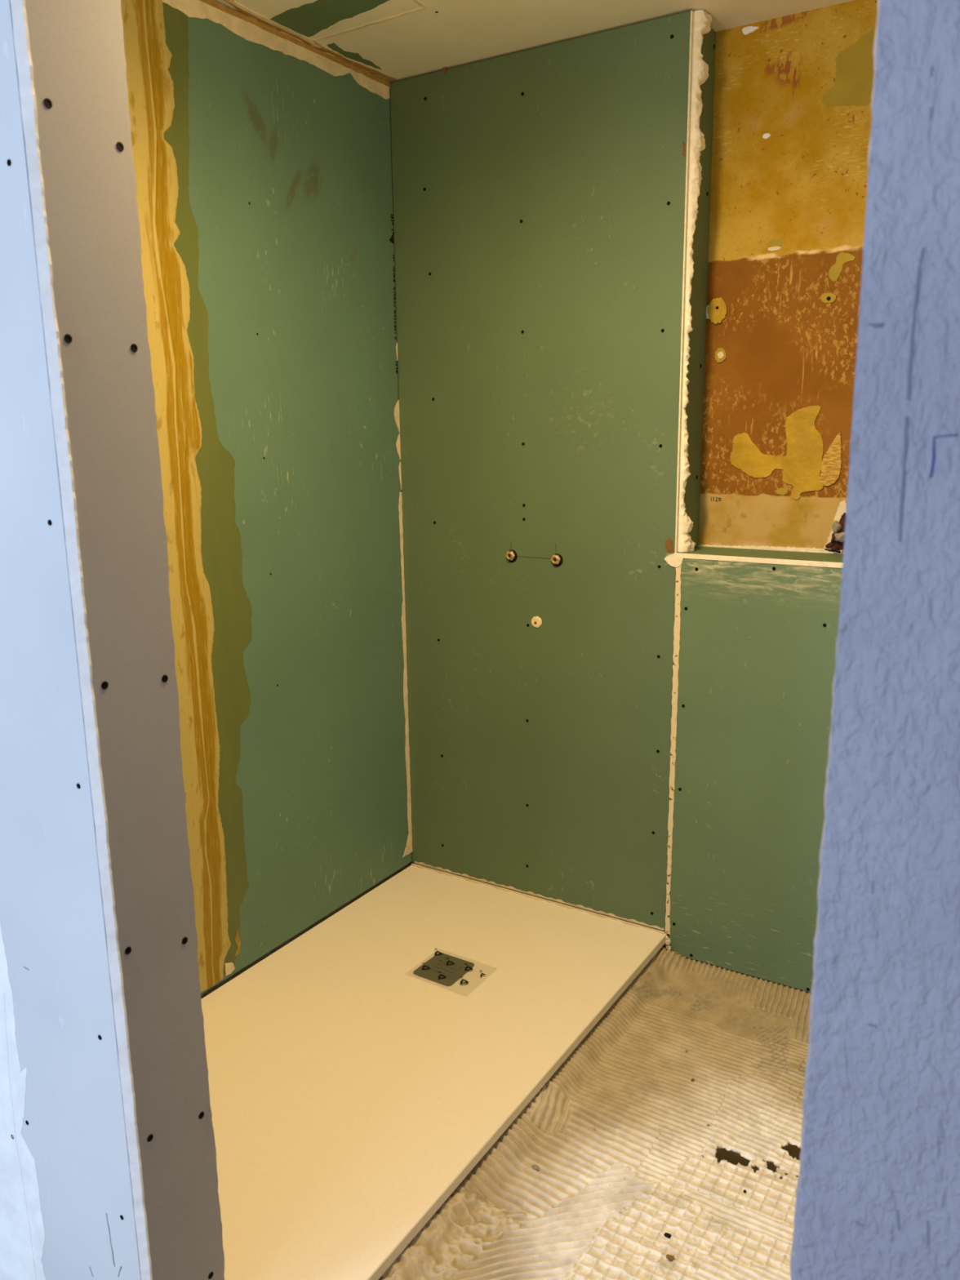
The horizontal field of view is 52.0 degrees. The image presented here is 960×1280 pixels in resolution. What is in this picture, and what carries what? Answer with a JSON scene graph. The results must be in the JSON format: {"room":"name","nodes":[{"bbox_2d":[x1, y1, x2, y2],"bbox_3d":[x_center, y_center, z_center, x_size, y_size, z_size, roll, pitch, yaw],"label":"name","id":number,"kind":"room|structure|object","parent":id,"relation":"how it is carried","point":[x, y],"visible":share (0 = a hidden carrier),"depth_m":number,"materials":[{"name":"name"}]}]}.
{"room":"bathroom under renovation","nodes":[
{"label":"bathroom under renovation","id":0,"kind":"room"},
{"bbox_2d":[200,88,430,999],"bbox_3d":[-0.617,-0.281,2.603,0.108,2.465,2.200,7,14,31],"label":"wall","id":1,"kind":"structure","parent":0,"point":[401,869],"depth_m":2.89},
{"bbox_2d":[120,0,412,995],"bbox_3d":[-0.659,-0.278,2.415,0.018,2.388,1.555,7,14,31],"label":"plasterboard","id":2,"kind":"object","parent":1,"relation":"attached to","point":[261,155],"visible":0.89,"depth_m":2.58,"materials":[{"name":"green"}]},
{"bbox_2d":[214,0,853,83],"bbox_3d":[0.634,-1.292,1.146,3.900,0.103,2.900,7,14,31],"label":"ceiling","id":3,"kind":"structure","parent":0,"point":[393,41],"depth_m":2.40,"materials":[{"name":"white paint"}]},
{"bbox_2d":[377,867,810,1279],"bbox_3d":[0.188,1.313,0.932,3.900,0.040,4.700,7,14,31],"label":"floor","id":4,"kind":"structure","parent":0,"point":[628,1151],"depth_m":2.06,"materials":[{"name":"beige concrete"}]},
{"bbox_2d":[200,865,666,1279],"bbox_3d":[-0.254,0.976,2.441,0.904,0.068,1.542,7,14,31],"label":"shower tray","id":5,"kind":"object","parent":4,"relation":"on","point":[352,1091],"visible":0.8,"depth_m":2.31,"materials":[{"name":"white plastic"}]},
{"bbox_2d":[413,948,485,986],"bbox_3d":[-0.078,0.892,2.651,0.202,0.005,0.158,7,14,31],"label":"drain cover","id":6,"kind":"object","parent":5,"relation":"on","point":[443,969],"visible":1,"depth_m":2.66,"materials":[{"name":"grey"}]},
{"bbox_2d":[410,863,664,934],"bbox_3d":[0.150,0.798,3.067,0.896,0.004,0.011,7,14,31],"label":"edge sealant","id":7,"kind":"object","parent":5,"relation":"on","point":[412,864],"visible":1,"depth_m":3.04,"materials":[{"name":"beige plastic"}]},
{"bbox_2d":[389,10,693,930],"bbox_3d":[0.141,-0.378,2.825,0.898,2.396,0.016,7,14,31],"label":"plasterboard","id":8,"kind":"object","parent":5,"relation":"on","point":[540,194],"visible":1,"depth_m":2.78,"materials":[{"name":"green"}]},
{"bbox_2d":[505,550,517,562],"bbox_3d":[0.090,-0.244,2.875,0.037,0.037,0.012,7,14,31],"label":"outlet","id":9,"kind":"object","parent":8,"relation":"attached to","point":[511,555],"visible":1,"depth_m":2.87,"materials":[{"name":"gold metal"}]},
{"bbox_2d":[506,551,514,559],"bbox_3d":[0.088,-0.246,2.875,0.024,0.024,0.011,7,14,31],"label":"socket","id":10,"kind":"object","parent":9,"relation":"attached to","point":[509,555],"depth_m":2.87,"materials":[{"name":"gold metal"}]},
{"bbox_2d":[531,616,542,627],"bbox_3d":[0.164,-0.052,2.875,0.035,0.035,0.004,7,14,31],"label":"plug","id":11,"kind":"object","parent":8,"relation":"attached to","point":[536,621],"visible":1,"depth_m":2.87,"materials":[{"name":"beige plastic"}]},
{"bbox_2d":[551,553,563,566],"bbox_3d":[0.217,-0.226,2.797,0.037,0.037,0.012,7,14,31],"label":"outlet","id":12,"kind":"object","parent":8,"relation":"attached to","point":[557,559],"visible":1,"depth_m":2.79,"materials":[{"name":"gold metal"}]},
{"bbox_2d":[551,555,558,563],"bbox_3d":[0.215,-0.228,2.798,0.024,0.024,0.011,7,14,31],"label":"socket","id":13,"kind":"object","parent":12,"relation":"attached to","point":[554,558],"depth_m":2.79,"materials":[{"name":"gold metal"}]},
{"bbox_2d":[664,553,683,567],"bbox_3d":[0.515,-0.212,2.615,0.055,0.037,0.003,7,14,31],"label":"plaster","id":14,"kind":"object","parent":8,"relation":"attached to","point":[675,560],"visible":1,"depth_m":2.61,"materials":[{"name":"white paint"}]},
{"bbox_2d":[665,559,683,934],"bbox_3d":[0.535,0.314,2.722,0.021,1.092,0.001,7,14,31],"label":"joint compound","id":15,"kind":"object","parent":8,"relation":"attached to","point":[677,586],"visible":1,"depth_m":2.71,"materials":[{"name":"white paint"}]},
{"bbox_2d":[677,9,711,552],"bbox_3d":[0.550,-0.871,2.503,0.033,1.293,0.077,7,14,31],"label":"foam","id":16,"kind":"object","parent":8,"relation":"attached to","point":[702,20],"visible":1,"depth_m":2.44,"materials":[{"name":"white plastic"}]},
{"bbox_2d":[531,1164,538,1170],"bbox_3d":[0.115,1.089,2.032,0.018,0.008,0.011,7,14,31],"label":"crumb","id":17,"kind":"object","parent":4,"relation":"on","point":[534,1166],"visible":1,"depth_m":2.03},
{"bbox_2d":[663,1232,671,1238],"bbox_3d":[0.354,1.124,1.859,0.015,0.006,0.009,7,14,31],"label":"crumb","id":18,"kind":"object","parent":4,"relation":"on","point":[666,1234],"visible":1,"depth_m":1.86,"materials":[{"name":"black"}]},
{"bbox_2d":[665,935,671,949],"bbox_3d":[0.539,0.881,2.838,0.026,0.065,0.024,7,14,31],"label":"lump","id":19,"kind":"object","parent":4,"relation":"on","point":[668,941],"visible":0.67,"depth_m":2.83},
{"bbox_2d":[666,1254,675,1261],"bbox_3d":[0.350,1.135,1.808,0.018,0.008,0.011,7,14,31],"label":"crumb","id":20,"kind":"object","parent":4,"relation":"on","point":[670,1258],"visible":1,"depth_m":1.81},
{"bbox_2d":[668,558,842,992],"bbox_3d":[1.044,0.404,2.422,1.189,1.146,0.013,7,14,31],"label":"plasterboard","id":21,"kind":"object","parent":4,"relation":"on","point":[757,660],"visible":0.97,"depth_m":2.61,"materials":[{"name":"green"}]},
{"bbox_2d":[674,546,843,568],"bbox_3d":[1.072,-0.179,2.370,1.207,0.014,0.176,7,14,31],"label":"plasterboard","id":22,"kind":"object","parent":21,"relation":"on","point":[703,553],"visible":0.69,"depth_m":2.54,"materials":[{"name":"white paint"}]},
{"bbox_2d":[670,0,877,883],"bbox_3d":[0.804,-0.316,2.679,2.212,2.465,0.150,7,14,31],"label":"wall","id":23,"kind":"structure","parent":0,"point":[792,121],"depth_m":2.50,"materials":[{"name":"yellow"}]},
{"bbox_2d":[684,10,715,546],"bbox_3d":[0.555,-0.882,2.552,0.013,1.296,0.162,7,14,31],"label":"plasterboard","id":24,"kind":"object","parent":23,"relation":"attached to","point":[698,300],"visible":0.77,"depth_m":2.57,"materials":[{"name":"green"}]},
{"bbox_2d":[790,0,959,1279],"bbox_3d":[1.125,0.188,0.344,1.928,2.465,0.146,7,14,31],"label":"wall","id":25,"kind":"structure","parent":0,"point":[877,1190],"depth_m":0.75,"materials":[{"name":"blue paint"}]},
{"bbox_3d":[-1.047,-0.077,1.689,1.334,2.465,0.131,7,14,31],"label":"wall partition","id":26,"kind":"structure","parent":0,"visible":0},
{"bbox_2d":[0,0,152,1279],"bbox_3d":[-1.079,-0.062,1.625,1.349,2.461,0.014,7,14,31],"label":"plasterboard","id":27,"kind":"object","parent":26,"relation":"attached to","point":[73,1206],"visible":1,"depth_m":1.38,"materials":[{"name":"blue"}]},
{"bbox_2d":[25,0,224,1279],"bbox_3d":[-0.475,-0.008,1.339,0.013,2.461,0.140,7,14,31],"label":"plasterboard","id":28,"kind":"object","parent":26,"relation":"attached to","point":[77,51],"visible":1,"depth_m":1.32,"materials":[{"name":"grey"}]}
]}

